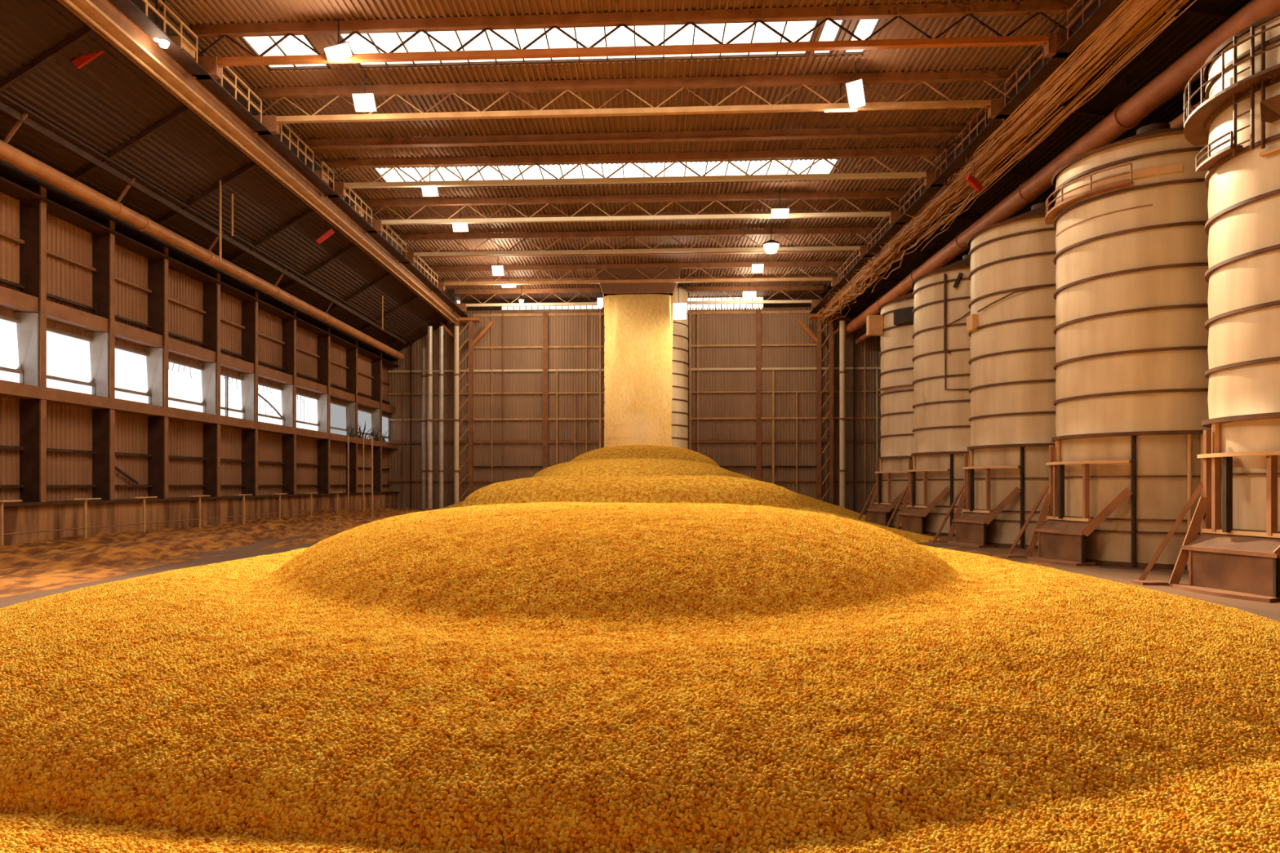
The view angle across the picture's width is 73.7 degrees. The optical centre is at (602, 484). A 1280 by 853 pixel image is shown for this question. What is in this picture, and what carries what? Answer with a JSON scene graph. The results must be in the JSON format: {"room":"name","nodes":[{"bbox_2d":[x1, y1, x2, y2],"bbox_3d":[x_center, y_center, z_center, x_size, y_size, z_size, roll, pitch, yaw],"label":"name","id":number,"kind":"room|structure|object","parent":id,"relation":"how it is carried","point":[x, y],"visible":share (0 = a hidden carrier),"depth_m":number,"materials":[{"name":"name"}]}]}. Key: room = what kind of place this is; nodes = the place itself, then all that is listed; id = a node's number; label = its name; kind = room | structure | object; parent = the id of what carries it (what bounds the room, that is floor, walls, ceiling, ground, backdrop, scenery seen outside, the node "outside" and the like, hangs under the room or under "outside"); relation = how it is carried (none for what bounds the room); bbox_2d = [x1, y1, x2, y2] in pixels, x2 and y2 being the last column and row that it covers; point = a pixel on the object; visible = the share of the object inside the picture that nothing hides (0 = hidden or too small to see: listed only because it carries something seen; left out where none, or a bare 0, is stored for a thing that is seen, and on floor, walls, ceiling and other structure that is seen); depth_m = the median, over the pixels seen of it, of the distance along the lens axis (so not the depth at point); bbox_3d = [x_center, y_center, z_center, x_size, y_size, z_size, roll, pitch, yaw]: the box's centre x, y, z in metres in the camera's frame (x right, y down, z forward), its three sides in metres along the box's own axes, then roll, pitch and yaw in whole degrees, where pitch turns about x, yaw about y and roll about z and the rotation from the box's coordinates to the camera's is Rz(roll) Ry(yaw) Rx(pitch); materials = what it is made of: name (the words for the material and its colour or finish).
{"room":"farm building","nodes":[
{"label":"farm building","id":0,"kind":"room"},
{"bbox_2d":[0,191,390,502],"bbox_3d":[-24.624,-5.300,37.597,0.315,16.000,100.513,0,0,3],"label":"wall","id":1,"kind":"structure","parent":0,"point":[69,268],"depth_m":45.16,"materials":[{"name":"brown metal"}]},
{"bbox_2d":[0,315,23,384],"bbox_3d":[-24.752,-5.545,34.046,0.160,2.750,4.368,0,0,3],"label":"window","id":2,"kind":"structure","parent":1,"relation":"in","point":[11,371],"depth_m":35.55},
{"bbox_2d":[46,327,95,395],"bbox_3d":[-24.506,-5.545,38.733,0.160,2.750,4.378,0,0,3],"label":"window","id":3,"kind":"structure","parent":1,"relation":"in","point":[68,354],"depth_m":39.16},
{"bbox_2d":[115,345,151,404],"bbox_3d":[-24.263,-5.545,43.383,0.160,2.750,4.294,0,0,3],"label":"window","id":4,"kind":"structure","parent":1,"relation":"in","point":[131,366],"depth_m":43.92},
{"bbox_2d":[168,359,205,413],"bbox_3d":[-23.996,-5.545,48.478,0.160,2.750,5.271,0,0,3],"label":"window","id":5,"kind":"structure","parent":1,"relation":"in","point":[184,380],"depth_m":49.03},
{"bbox_2d":[0,285,395,413],"bbox_3d":[-24.304,-7.600,37.523,0.830,0.640,100.400,0,0,3],"label":"beam","id":6,"kind":"structure","parent":1,"relation":"attached to","point":[11,300],"depth_m":44.90,"materials":[{"name":"brown metal"}]},
{"bbox_2d":[0,380,397,448],"bbox_3d":[-24.225,-3.870,37.519,0.990,0.500,100.400,0,0,3],"label":"beam","id":7,"kind":"structure","parent":1,"relation":"attached to","point":[7,389],"depth_m":44.55,"materials":[{"name":"brown metal"}]},
{"bbox_2d":[348,420,389,442],"bbox_3d":[-21.636,-4.931,78.827,0.760,1.717,10.823,0,0,3],"label":"dead branches","id":8,"kind":"object","parent":7,"relation":"on","point":[376,437],"visible":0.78,"depth_m":78.46,"materials":[{"name":"brown plant"}]},
{"bbox_2d":[0,159,398,360],"bbox_3d":[-24.210,-12.800,37.518,1.120,0.300,100.400,0,0,3],"label":"beam","id":9,"kind":"structure","parent":1,"relation":"attached to","point":[8,171],"depth_m":44.72,"materials":[{"name":"metal"}]},
{"bbox_2d":[0,176,399,366],"bbox_3d":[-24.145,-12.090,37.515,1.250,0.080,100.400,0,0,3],"label":"pipe","id":10,"kind":"object","parent":1,"relation":"attached to","point":[7,187],"visible":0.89,"depth_m":44.88,"materials":[{"name":"brown metal"}]},
{"bbox_2d":[220,372,244,419],"bbox_3d":[-23.720,-5.545,53.743,0.160,2.750,4.668,0,0,3],"label":"window","id":11,"kind":"structure","parent":1,"relation":"in","point":[230,385],"depth_m":54.45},
{"bbox_2d":[257,382,284,426],"bbox_3d":[-23.396,-5.545,59.348,0.220,2.750,5.921,0,0,3],"label":"window","id":12,"kind":"structure","parent":1,"relation":"in","point":[269,397],"depth_m":60.05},
{"bbox_2d":[296,392,319,431],"bbox_3d":[-23.093,-5.545,65.702,0.160,2.750,6.370,0,0,3],"label":"window","id":13,"kind":"structure","parent":1,"relation":"in","point":[306,405],"depth_m":66.52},
{"bbox_2d":[330,401,348,435],"bbox_3d":[-22.746,-5.545,72.323,0.160,2.750,6.249,0,0,3],"label":"window","id":14,"kind":"structure","parent":1,"relation":"in","point":[338,411],"depth_m":73.36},
{"bbox_2d":[357,408,373,439],"bbox_3d":[-22.393,-5.545,79.064,0.160,2.750,6.612,0,0,3],"label":"window","id":15,"kind":"structure","parent":1,"relation":"in","point":[362,415],"depth_m":80.14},
{"bbox_2d":[3,493,397,546],"bbox_3d":[-24.260,1.790,37.521,1.020,1.820,100.400,0,0,3],"label":"wall","id":16,"kind":"structure","parent":0,"point":[26,518],"depth_m":44.44,"materials":[{"name":"concrete"}]},
{"bbox_2d":[3,491,399,506],"bbox_3d":[-24.160,0.820,37.516,1.220,0.120,100.400,0,0,3],"label":"ledge","id":17,"kind":"object","parent":16,"relation":"on","point":[64,502],"visible":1,"depth_m":44.39,"materials":[{"name":"brown metal"}]},
{"bbox_2d":[14,186,46,502],"bbox_3d":[-24.298,-6.070,36.209,0.920,13.660,0.680,0,0,3],"label":"steel column","id":18,"kind":"structure","parent":17,"relation":"on","point":[32,328],"depth_m":36.23,"materials":[{"name":"metal"}]},
{"bbox_2d":[87,220,115,500],"bbox_3d":[-24.052,-6.070,40.901,0.920,13.660,0.680,0,0,3],"label":"steel column","id":19,"kind":"structure","parent":17,"relation":"on","point":[102,347],"depth_m":40.91,"materials":[{"name":"metal"}]},
{"bbox_2d":[144,246,168,498],"bbox_3d":[-23.811,-6.070,45.509,0.920,13.660,0.680,0,0,3],"label":"steel column","id":20,"kind":"structure","parent":17,"relation":"on","point":[157,363],"depth_m":45.53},
{"bbox_2d":[200,272,220,497],"bbox_3d":[-23.518,-6.070,51.092,0.920,13.660,0.680,0,0,3],"label":"steel column","id":21,"kind":"structure","parent":17,"relation":"on","point":[211,375],"depth_m":51.11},
{"bbox_2d":[240,291,257,495],"bbox_3d":[-23.258,-6.070,56.056,0.920,13.660,0.680,0,0,3],"label":"steel column","id":22,"kind":"structure","parent":17,"relation":"on","point":[249,385],"depth_m":56.07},
{"bbox_2d":[280,310,296,494],"bbox_3d":[-22.937,-6.070,62.184,0.920,13.660,0.680,0,0,3],"label":"steel column","id":23,"kind":"structure","parent":17,"relation":"on","point":[289,326],"depth_m":62.20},
{"bbox_2d":[315,327,330,493],"bbox_3d":[-22.587,-6.070,68.865,0.920,13.660,0.680,0,0,3],"label":"steel column","id":24,"kind":"structure","parent":17,"relation":"on","point":[323,404],"depth_m":68.88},
{"bbox_2d":[345,341,357,493],"bbox_3d":[-22.243,-6.070,75.425,0.920,13.660,0.680,0,0,3],"label":"steel column","id":25,"kind":"structure","parent":17,"relation":"on","point":[351,353],"depth_m":75.43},
{"bbox_2d":[370,353,382,492],"bbox_3d":[-21.880,-6.070,82.348,0.920,13.660,0.680,0,0,3],"label":"steel column","id":26,"kind":"structure","parent":17,"relation":"on","point":[376,364],"depth_m":82.36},
{"bbox_2d":[0,0,448,351],"bbox_3d":[-21.220,-15.049,37.412,7.512,4.327,100.500,0,0,3],"label":"ceiling","id":27,"kind":"structure","parent":0,"point":[104,103],"depth_m":40.25,"materials":[{"name":"metal"}]},
{"bbox_2d":[0,25,95,92],"bbox_3d":[-21.398,-14.910,31.163,6.911,4.170,0.180,0,0,3],"label":"rafter","id":28,"kind":"object","parent":27,"relation":"attached to","point":[86,31],"visible":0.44,"depth_m":31.05,"materials":[{"name":"brown metal"}]},
{"bbox_2d":[71,49,103,68],"bbox_3d":[-19.419,-16.376,32.261,1.108,1.436,0.160,0,0,-23],"label":"bar","id":29,"kind":"object","parent":27,"relation":"hanging from","point":[83,60],"visible":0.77,"depth_m":32.15,"materials":[{"name":"red paint"}]},
{"bbox_2d":[70,105,195,180],"bbox_3d":[-21.058,-14.910,37.654,6.911,4.170,0.180,0,0,3],"label":"rafter","id":30,"kind":"object","parent":27,"relation":"attached to","point":[184,109],"visible":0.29,"depth_m":37.57,"materials":[{"name":"brown metal"}]},
{"bbox_2d":[155,161,257,225],"bbox_3d":[-20.718,-14.910,44.145,6.911,4.170,0.180,0,0,3],"label":"rafter","id":31,"kind":"object","parent":27,"relation":"attached to","point":[251,165],"visible":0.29,"depth_m":44.06,"materials":[{"name":"brown metal"}]},
{"bbox_2d":[226,208,314,262],"bbox_3d":[-20.326,-14.910,51.635,6.911,4.170,0.180,0,0,3],"label":"rafter","id":32,"kind":"object","parent":27,"relation":"attached to","point":[310,211],"visible":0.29,"depth_m":51.54,"materials":[{"name":"brown metal"}]},
{"bbox_2d":[280,243,356,290],"bbox_3d":[-19.933,-14.910,59.124,6.911,4.170,0.180,0,0,3],"label":"rafter","id":33,"kind":"object","parent":27,"relation":"attached to","point":[340,253],"visible":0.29,"depth_m":59.03,"materials":[{"name":"brown metal"}]},
{"bbox_2d":[324,272,391,313],"bbox_3d":[-19.514,-14.910,67.113,6.911,4.170,0.180,0,0,3],"label":"rafter","id":34,"kind":"object","parent":27,"relation":"attached to","point":[387,274],"visible":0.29,"depth_m":67.01,"materials":[{"name":"brown metal"}]},
{"bbox_3d":[-21.817,-14.910,23.174,6.911,4.170,0.180,0,0,3],"label":"rafter","id":35,"kind":"object","parent":27,"relation":"attached to","visible":0},
{"bbox_2d":[0,92,409,344],"bbox_3d":[-22.032,-14.165,36.453,0.380,0.450,97.500,0,0,3],"label":"pipe","id":36,"kind":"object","parent":35,"relation":"attached to","point":[9,106],"depth_m":41.77,"materials":[{"name":"brown metal"}]},
{"bbox_2d":[208,230,223,250],"bbox_3d":[-21.744,-13.749,47.983,0.903,1.474,0.110,0,0,-19],"label":"hanger","id":37,"kind":"object","parent":36,"relation":"attached to","point":[222,231],"visible":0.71,"depth_m":47.91,"materials":[{"name":"brown metal"}]},
{"bbox_2d":[0,139,404,359],"bbox_3d":[-22.721,-12.739,36.489,0.740,0.740,97.500,0,0,3],"label":"pipe","id":38,"kind":"object","parent":37,"relation":"hanging from","point":[9,153],"visible":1,"depth_m":42.51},
{"bbox_2d":[147,0,1096,299],"bbox_3d":[0.950,-18.957,36.250,37.177,0.165,100.500,0,0,3],"label":"ceiling","id":39,"kind":"structure","parent":0,"point":[190,12],"depth_m":44.19,"materials":[{"name":"metal"}]},
{"bbox_2d":[240,35,330,70],"bbox_3d":[-13.922,-19.025,37.430,2.824,0.150,3.100,0,0,3],"label":"window","id":40,"kind":"structure","parent":39,"relation":"attached to","point":[290,46],"depth_m":37.29,"materials":[{"name":"white glass"}]},
{"bbox_2d":[323,17,353,62],"bbox_3d":[-10.707,-18.054,34.593,1.161,1.853,0.445,0,0,3],"label":"floodlight","id":41,"kind":"object","parent":39,"relation":"hanging from","point":[342,51],"visible":1,"depth_m":34.51,"materials":[{"name":"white metal"}]},
{"bbox_2d":[351,70,377,111],"bbox_3d":[-10.918,-18.071,39.097,1.030,1.817,0.610,0,0,3],"label":"floodlight","id":42,"kind":"object","parent":39,"relation":"hanging from","point":[362,102],"visible":1,"depth_m":39.04,"materials":[{"name":"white metal"}]},
{"bbox_2d":[339,20,818,67],"bbox_3d":[-1.100,-19.025,36.758,20.048,0.150,3.100,0,0,3],"label":"window","id":43,"kind":"structure","parent":39,"relation":"attached to","point":[690,34],"depth_m":36.66,"materials":[{"name":"white glass"}]},
{"bbox_2d":[372,158,839,188],"bbox_3d":[0.079,-19.025,52.167,27.658,0.150,3.600,0,0,3],"label":"window","id":44,"kind":"structure","parent":39,"relation":"attached to","point":[822,166],"depth_m":51.82,"materials":[{"name":"white glass"}]},
{"bbox_2d":[188,0,1079,79],"bbox_3d":[0.771,-17.818,34.307,35.708,2.184,0.400,0,0,3],"label":"roof truss","id":45,"kind":"object","parent":39,"relation":"attached to","point":[1051,42],"visible":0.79,"depth_m":34.16,"materials":[{"name":"orange metal"}]},
{"bbox_2d":[252,68,1016,135],"bbox_3d":[1.065,-17.818,39.899,35.708,2.184,0.400,0,0,3],"label":"roof truss","id":46,"kind":"object","parent":39,"relation":"attached to","point":[994,105],"visible":0.82,"depth_m":39.76,"materials":[{"name":"beige metal"}]},
{"bbox_2d":[302,124,968,149],"bbox_3d":[1.404,-18.670,45.889,35.600,0.460,0.400,0,0,3],"label":"roof beam","id":47,"kind":"structure","parent":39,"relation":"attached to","point":[924,131],"depth_m":45.80,"materials":[{"name":"brown metal"}]},
{"bbox_2d":[323,146,947,198],"bbox_3d":[1.536,-17.818,48.887,35.708,2.184,0.400,0,0,3],"label":"roof truss","id":48,"kind":"object","parent":39,"relation":"attached to","point":[929,176],"visible":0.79,"depth_m":48.74,"materials":[{"name":"metal"}]},
{"bbox_2d":[363,190,909,233],"bbox_3d":[1.902,-17.818,55.877,35.708,2.184,0.400,0,0,3],"label":"roof truss","id":49,"kind":"object","parent":39,"relation":"attached to","point":[893,215],"visible":0.81,"depth_m":55.77,"materials":[{"name":"metal"}]},
{"bbox_2d":[398,226,875,263],"bbox_3d":[2.315,-17.818,63.766,35.708,2.184,0.400,0,0,3],"label":"roof truss","id":50,"kind":"object","parent":39,"relation":"attached to","point":[862,249],"visible":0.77,"depth_m":63.63,"materials":[{"name":"metal"}]},
{"bbox_2d":[382,208,893,225],"bbox_3d":[2.121,-18.670,59.571,35.600,0.460,0.400,0,0,3],"label":"purlin","id":51,"kind":"object","parent":39,"relation":"attached to","point":[863,210],"visible":0.18,"depth_m":59.51,"materials":[{"name":"brown metal"}]},
{"bbox_2d":[416,245,858,258],"bbox_3d":[2.592,-18.670,68.558,35.600,0.460,0.400,0,0,3],"label":"purlin","id":52,"kind":"object","parent":39,"relation":"attached to","point":[802,251],"visible":0.32,"depth_m":68.43,"materials":[{"name":"brown metal"}]},
{"bbox_2d":[430,260,846,292],"bbox_3d":[2.813,-17.818,73.253,35.708,2.184,0.400,0,0,3],"label":"roof truss","id":53,"kind":"object","parent":39,"relation":"attached to","point":[441,285],"visible":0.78,"depth_m":73.11,"materials":[{"name":"beige metal"}]},
{"bbox_2d":[596,268,679,297],"bbox_3d":[3.090,-17.600,74.540,7.200,2.300,2.400,0,0,3],"label":"hopper","id":54,"kind":"object","parent":53,"relation":"attached to","point":[668,288],"visible":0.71,"depth_m":73.45,"materials":[{"name":"brown metal"}]},
{"bbox_2d":[453,284,824,312],"bbox_3d":[3.278,-17.818,82.141,35.709,2.184,0.400,0,0,3],"label":"roof truss","id":55,"kind":"object","parent":39,"relation":"attached to","point":[814,303],"visible":0.65,"depth_m":82.20,"materials":[{"name":"metal"}]},
{"bbox_2d":[444,274,834,281],"bbox_3d":[3.084,-18.670,77.945,35.600,0.460,0.400,0,0,3],"label":"purlin","id":56,"kind":"object","parent":39,"relation":"attached to","point":[828,275],"visible":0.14,"depth_m":77.65,"materials":[{"name":"brown metal"}]},
{"bbox_2d":[673,282,687,319],"bbox_3d":[6.645,-16.737,74.968,1.480,4.486,0.657,0,0,3],"label":"floodlight","id":57,"kind":"object","parent":39,"relation":"hanging from","point":[680,309],"visible":0.77,"depth_m":74.90,"materials":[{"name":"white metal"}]},
{"bbox_2d":[762,222,779,253],"bbox_3d":[12.149,-17.810,61.651,1.210,2.340,1.210,0,0,3],"label":"floodlight","id":58,"kind":"object","parent":39,"relation":"hanging from","point":[771,246],"visible":1,"depth_m":61.28,"materials":[{"name":"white metal"}]},
{"bbox_2d":[769,188,789,218],"bbox_3d":[11.356,-18.050,54.803,1.180,1.860,0.530,0,0,3],"label":"floodlight","id":59,"kind":"object","parent":39,"relation":"hanging from","point":[775,213],"visible":1,"depth_m":54.73,"materials":[{"name":"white metal"}]},
{"bbox_2d":[812,19,844,56],"bbox_3d":[9.547,-19.025,36.200,0.820,0.150,3.100,0,0,3],"label":"window","id":60,"kind":"structure","parent":39,"relation":"attached to","point":[830,31],"depth_m":36.09,"materials":[{"name":"white glass"}]},
{"bbox_2d":[844,61,866,111],"bbox_3d":[11.345,-17.917,38.352,1.040,2.126,0.572,0,0,3],"label":"floodlight","id":61,"kind":"object","parent":39,"relation":"hanging from","point":[855,89],"visible":1,"depth_m":38.26,"materials":[{"name":"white metal"}]},
{"bbox_2d":[842,18,880,55],"bbox_3d":[10.954,-19.025,36.126,0.907,0.150,3.100,0,0,3],"label":"window","id":62,"kind":"structure","parent":39,"relation":"attached to","point":[864,28],"depth_m":35.88,"materials":[{"name":"white glass"}]},
{"bbox_2d":[822,0,1104,297],"bbox_3d":[19.463,-18.025,35.280,0.080,2.050,100.500,0,0,3],"label":"fascia","id":63,"kind":"object","parent":39,"relation":"attached to","point":[1095,6],"visible":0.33,"depth_m":43.73,"materials":[{"name":"brown metal"}]},
{"bbox_2d":[815,0,1196,325],"bbox_3d":[19.592,-16.647,50.166,2.320,2.819,66.252,0,0,3],"label":"strands","id":64,"kind":"object","parent":63,"relation":"attached to","point":[1124,15],"visible":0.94,"depth_m":36.74,"materials":[{"name":"metal"}]},
{"bbox_2d":[387,306,880,511],"bbox_3d":[3.471,-7.525,86.254,51.304,20.450,0.395,0,0,3],"label":"wall","id":65,"kind":"structure","parent":0,"point":[539,375],"depth_m":86.54,"materials":[{"name":"beige metal"}]},
{"bbox_2d":[501,305,601,310],"bbox_3d":[-5.248,-18.050,86.834,10.283,0.600,0.120,0,0,3],"label":"window","id":66,"kind":"structure","parent":65,"relation":"in","point":[570,307],"depth_m":86.86,"materials":[{"name":"white glass"}]},
{"bbox_2d":[688,296,763,310],"bbox_3d":[11.813,-18.200,85.940,8.546,1.300,0.120,0,0,3],"label":"window","id":67,"kind":"structure","parent":65,"relation":"in","point":[733,306],"depth_m":85.93,"materials":[{"name":"white glass"}]},
{"bbox_2d":[0,511,1279,622],"bbox_3d":[0.849,2.850,36.255,51.900,0.300,101.100,0,0,3],"label":"floor","id":68,"kind":"structure","parent":0,"point":[1271,611],"depth_m":26.30,"materials":[{"name":"concrete"}]},
{"bbox_2d":[0,492,404,545],"bbox_3d":[-21.702,1.655,50.205,0.240,2.090,70.000,0,0,3],"label":"railing","id":69,"kind":"object","parent":68,"relation":"on","point":[243,515],"visible":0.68,"depth_m":41.21,"materials":[{"name":"beige metal"}]},
{"bbox_2d":[0,506,436,597],"bbox_3d":[-17.406,2.476,50.981,11.100,0.998,72.000,0,0,3],"label":"grain","id":70,"kind":"object","parent":68,"relation":"on","point":[68,561],"visible":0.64,"depth_m":33.10,"materials":[{"name":"food"}]},
{"bbox_2d":[421,347,426,510],"bbox_3d":[-17.909,-5.454,85.354,0.594,16.309,0.594,0,0,3],"label":"downpipe","id":71,"kind":"object","parent":68,"relation":"on","point":[424,375],"visible":0.92,"depth_m":85.16,"materials":[{"name":"metal"}]},
{"bbox_2d":[426,325,433,509],"bbox_3d":[-17.119,-6.456,84.412,0.675,18.312,0.675,0,0,3],"label":"downpipe","id":72,"kind":"object","parent":68,"relation":"on","point":[429,375],"visible":0.88,"depth_m":84.19,"materials":[{"name":"metal"}]},
{"bbox_2d":[438,325,444,509],"bbox_3d":[-15.977,-6.450,84.352,0.594,18.301,0.594,0,0,3],"label":"downpipe","id":73,"kind":"object","parent":68,"relation":"on","point":[441,374],"visible":0.91,"depth_m":84.17,"materials":[{"name":"metal"}]},
{"bbox_2d":[453,325,459,504],"bbox_3d":[-14.423,-6.424,84.070,0.648,18.249,0.648,0,0,3],"label":"downpipe","id":74,"kind":"object","parent":68,"relation":"on","point":[455,374],"visible":0.89,"depth_m":83.86,"materials":[{"name":"metal"}]},
{"bbox_2d":[440,317,493,502],"bbox_3d":[-13.634,-6.925,85.431,5.434,19.250,1.200,0,0,3],"label":"column","id":75,"kind":"structure","parent":68,"relation":"on","point":[470,321],"depth_m":85.12,"materials":[{"name":"brown metal"}]},
{"bbox_2d":[57,0,468,323],"bbox_3d":[-17.068,-16.985,36.694,1.950,1.949,98.500,0,0,3],"label":"catwalk","id":76,"kind":"object","parent":75,"relation":"on","point":[122,24],"visible":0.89,"depth_m":39.14,"materials":[{"name":"brown metal"}]},
{"bbox_2d":[130,0,457,303],"bbox_3d":[-17.586,-18.025,37.221,0.080,2.050,100.500,0,0,3],"label":"railing","id":77,"kind":"object","parent":76,"relation":"on","point":[140,4],"visible":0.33,"depth_m":42.12,"materials":[{"name":"brown metal"}]},
{"bbox_2d":[0,444,1279,852],"bbox_3d":[2.151,-0.256,41.044,35.000,6.032,90.200,0,0,3],"label":"pile","id":78,"kind":"object","parent":68,"relation":"on","point":[626,648],"visible":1,"depth_m":7.51,"materials":[{"name":"food"}]},
{"bbox_2d":[604,293,673,447],"bbox_3d":[3.095,-9.600,74.560,6.080,13.700,2.058,0,0,3],"label":"grain","id":79,"kind":"object","parent":78,"relation":"on","point":[638,350],"visible":0.96,"depth_m":73.79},
{"bbox_2d":[603,285,688,448],"bbox_3d":[4.056,-7.950,80.498,8.100,21.300,8.100,0,0,3],"label":"silo","id":80,"kind":"object","parent":68,"relation":"on","point":[680,364],"visible":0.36,"depth_m":77.84,"materials":[{"name":"brown metal"}]},
{"bbox_2d":[795,313,848,504],"bbox_3d":[21.486,-6.925,83.590,5.184,19.250,1.200,0,0,3],"label":"column","id":81,"kind":"structure","parent":68,"relation":"on","point":[818,339],"depth_m":83.31,"materials":[{"name":"brown metal"}]},
{"bbox_2d":[808,0,1172,319],"bbox_3d":[18.713,-16.985,34.818,1.950,1.949,98.500,0,0,3],"label":"catwalk","id":82,"kind":"object","parent":81,"relation":"on","point":[1104,9],"visible":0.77,"depth_m":41.86,"materials":[{"name":"brown metal"}]},
{"bbox_2d":[838,320,846,508],"bbox_3d":[23.096,-6.524,82.304,0.756,18.447,0.756,0,0,3],"label":"downpipe","id":83,"kind":"object","parent":68,"relation":"on","point":[842,371],"visible":0.87,"depth_m":82.06,"materials":[{"name":"metal"}]},
{"bbox_2d":[857,462,908,528],"bbox_3d":[17.110,0.650,52.870,1.515,4.100,4.811,0,0,-13],"label":"frame","id":84,"kind":"object","parent":68,"relation":"on","point":[877,513],"visible":0.72,"depth_m":52.95,"materials":[{"name":"beige metal"}]},
{"bbox_2d":[866,292,914,528],"bbox_3d":[20.346,-4.860,52.976,6.436,15.120,6.277,0,0,-44],"label":"silo","id":85,"kind":"object","parent":68,"relation":"on","point":[895,324],"visible":0.27,"depth_m":51.68,"materials":[{"name":"brown metal"}]},
{"bbox_2d":[878,384,914,390],"bbox_3d":[17.976,-5.890,51.515,0.776,0.080,3.728,0,0,-32],"label":"hoop","id":86,"kind":"object","parent":85,"relation":"on","point":[889,387],"depth_m":51.53,"materials":[{"name":"brown metal"}]},
{"bbox_2d":[879,367,913,376],"bbox_3d":[17.976,-6.890,52.051,0.965,0.080,4.384,0,0,-22],"label":"hoop","id":87,"kind":"object","parent":85,"relation":"on","point":[892,371],"depth_m":51.69,"materials":[{"name":"brown metal"}]},
{"bbox_2d":[886,458,950,535],"bbox_3d":[16.756,0.650,46.130,1.515,4.100,4.811,0,0,-13],"label":"frame","id":88,"kind":"object","parent":68,"relation":"on","point":[911,518],"visible":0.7,"depth_m":46.09,"materials":[{"name":"beige metal"}]},
{"bbox_2d":[911,253,970,536],"bbox_3d":[20.050,-4.860,46.292,6.280,15.120,6.280,0,0,3],"label":"silo","id":89,"kind":"object","parent":68,"relation":"on","point":[941,383],"visible":0.44,"depth_m":44.53,"materials":[{"name":"brown metal"}]},
{"bbox_2d":[928,453,1021,547],"bbox_3d":[16.321,0.650,37.815,1.515,4.100,4.811,0,0,-13],"label":"frame","id":90,"kind":"object","parent":68,"relation":"on","point":[970,526],"visible":1,"depth_m":37.76,"materials":[{"name":"beige metal"}]},
{"bbox_2d":[966,201,1056,549],"bbox_3d":[19.566,-4.860,37.979,6.377,15.120,6.280,0,0,3],"label":"silo","id":91,"kind":"object","parent":68,"relation":"on","point":[1011,324],"visible":0.47,"depth_m":36.05,"materials":[{"name":"brown metal"}]},
{"bbox_2d":[920,542,1187,583],"bbox_3d":[15.977,2.708,40.219,2.700,0.059,38.000,0,0,3],"label":"grain","id":92,"kind":"object","parent":68,"relation":"on","point":[970,551],"visible":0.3,"depth_m":33.07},
{"bbox_2d":[1002,444,1133,566],"bbox_3d":[15.890,0.650,29.591,1.515,4.100,4.811,0,0,-13],"label":"frame","id":93,"kind":"object","parent":68,"relation":"on","point":[1061,539],"visible":1,"depth_m":29.55,"materials":[{"name":"beige metal"}]},
{"bbox_2d":[1044,122,1211,569],"bbox_3d":[19.079,-4.860,29.758,6.490,15.120,6.280,0,0,3],"label":"silo","id":94,"kind":"object","parent":68,"relation":"on","point":[1129,216],"visible":0.59,"depth_m":27.55,"materials":[{"name":"brown metal"}]},
{"bbox_2d":[1053,163,1182,206],"bbox_3d":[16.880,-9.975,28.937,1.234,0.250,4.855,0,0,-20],"label":"railing","id":95,"kind":"object","parent":94,"relation":"on","point":[1162,170],"depth_m":27.51,"materials":[{"name":"beige metal"}]},
{"bbox_2d":[1132,430,1279,603],"bbox_3d":[15.444,0.650,21.073,1.517,4.100,4.812,0,0,-13],"label":"frame","id":96,"kind":"object","parent":68,"relation":"on","point":[1225,562],"visible":1,"depth_m":21.16,"materials":[{"name":"beige metal"}]},
{"bbox_2d":[1183,8,1279,533],"bbox_3d":[18.494,-4.860,21.078,6.685,15.120,6.687,0,0,12],"label":"silo","id":97,"kind":"object","parent":68,"relation":"on","point":[1238,118],"visible":0.84,"depth_m":20.93,"materials":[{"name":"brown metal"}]},
{"bbox_2d":[457,294,822,311],"bbox_3d":[3.487,-18.450,86.596,51.900,1.700,0.280,0,0,3],"label":"wall","id":98,"kind":"structure","parent":0,"point":[802,297],"depth_m":86.80,"materials":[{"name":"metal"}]},
{"bbox_2d":[830,0,1250,318],"bbox_3d":[22.967,-16.546,35.096,7.403,1.338,100.500,0,0,3],"label":"ceiling","id":99,"kind":"structure","parent":0,"point":[1187,30],"depth_m":38.85,"materials":[{"name":"metal"}]},
{"bbox_2d":[854,97,1205,344],"bbox_3d":[23.171,-15.202,46.601,0.538,2.778,75.500,0,0,3],"label":"pipe","id":100,"kind":"object","parent":99,"relation":"hanging from","point":[1178,122],"visible":0.07,"depth_m":33.31,"materials":[{"name":"brown metal"}]},
{"bbox_2d":[845,0,1279,336],"bbox_3d":[22.072,-15.662,46.659,1.120,2.243,75.500,0,0,3],"label":"pipe","id":101,"kind":"object","parent":99,"relation":"hanging from","point":[1129,113],"visible":0.84,"depth_m":35.90,"materials":[{"name":"brown metal"}]},
{"bbox_3d":[26.430,-6.700,34.921,0.098,18.800,100.513,0,0,3],"label":"wall","id":102,"kind":"structure","parent":0,"visible":0},
{"bbox_2d":[1056,104,1171,124],"bbox_3d":[23.062,-16.300,37.845,6.934,1.397,0.160,0,0,3],"label":"rafter","id":103,"kind":"object","parent":102,"relation":"attached to","point":[1080,110],"visible":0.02,"depth_m":37.83,"materials":[{"name":"brown metal"}]},
{"bbox_2d":[1166,3,1235,19],"bbox_3d":[22.644,-16.300,29.856,6.934,1.397,0.160,0,0,3],"label":"rafter","id":104,"kind":"object","parent":102,"relation":"attached to","point":[1192,10],"visible":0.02,"depth_m":29.87,"materials":[{"name":"brown metal"}]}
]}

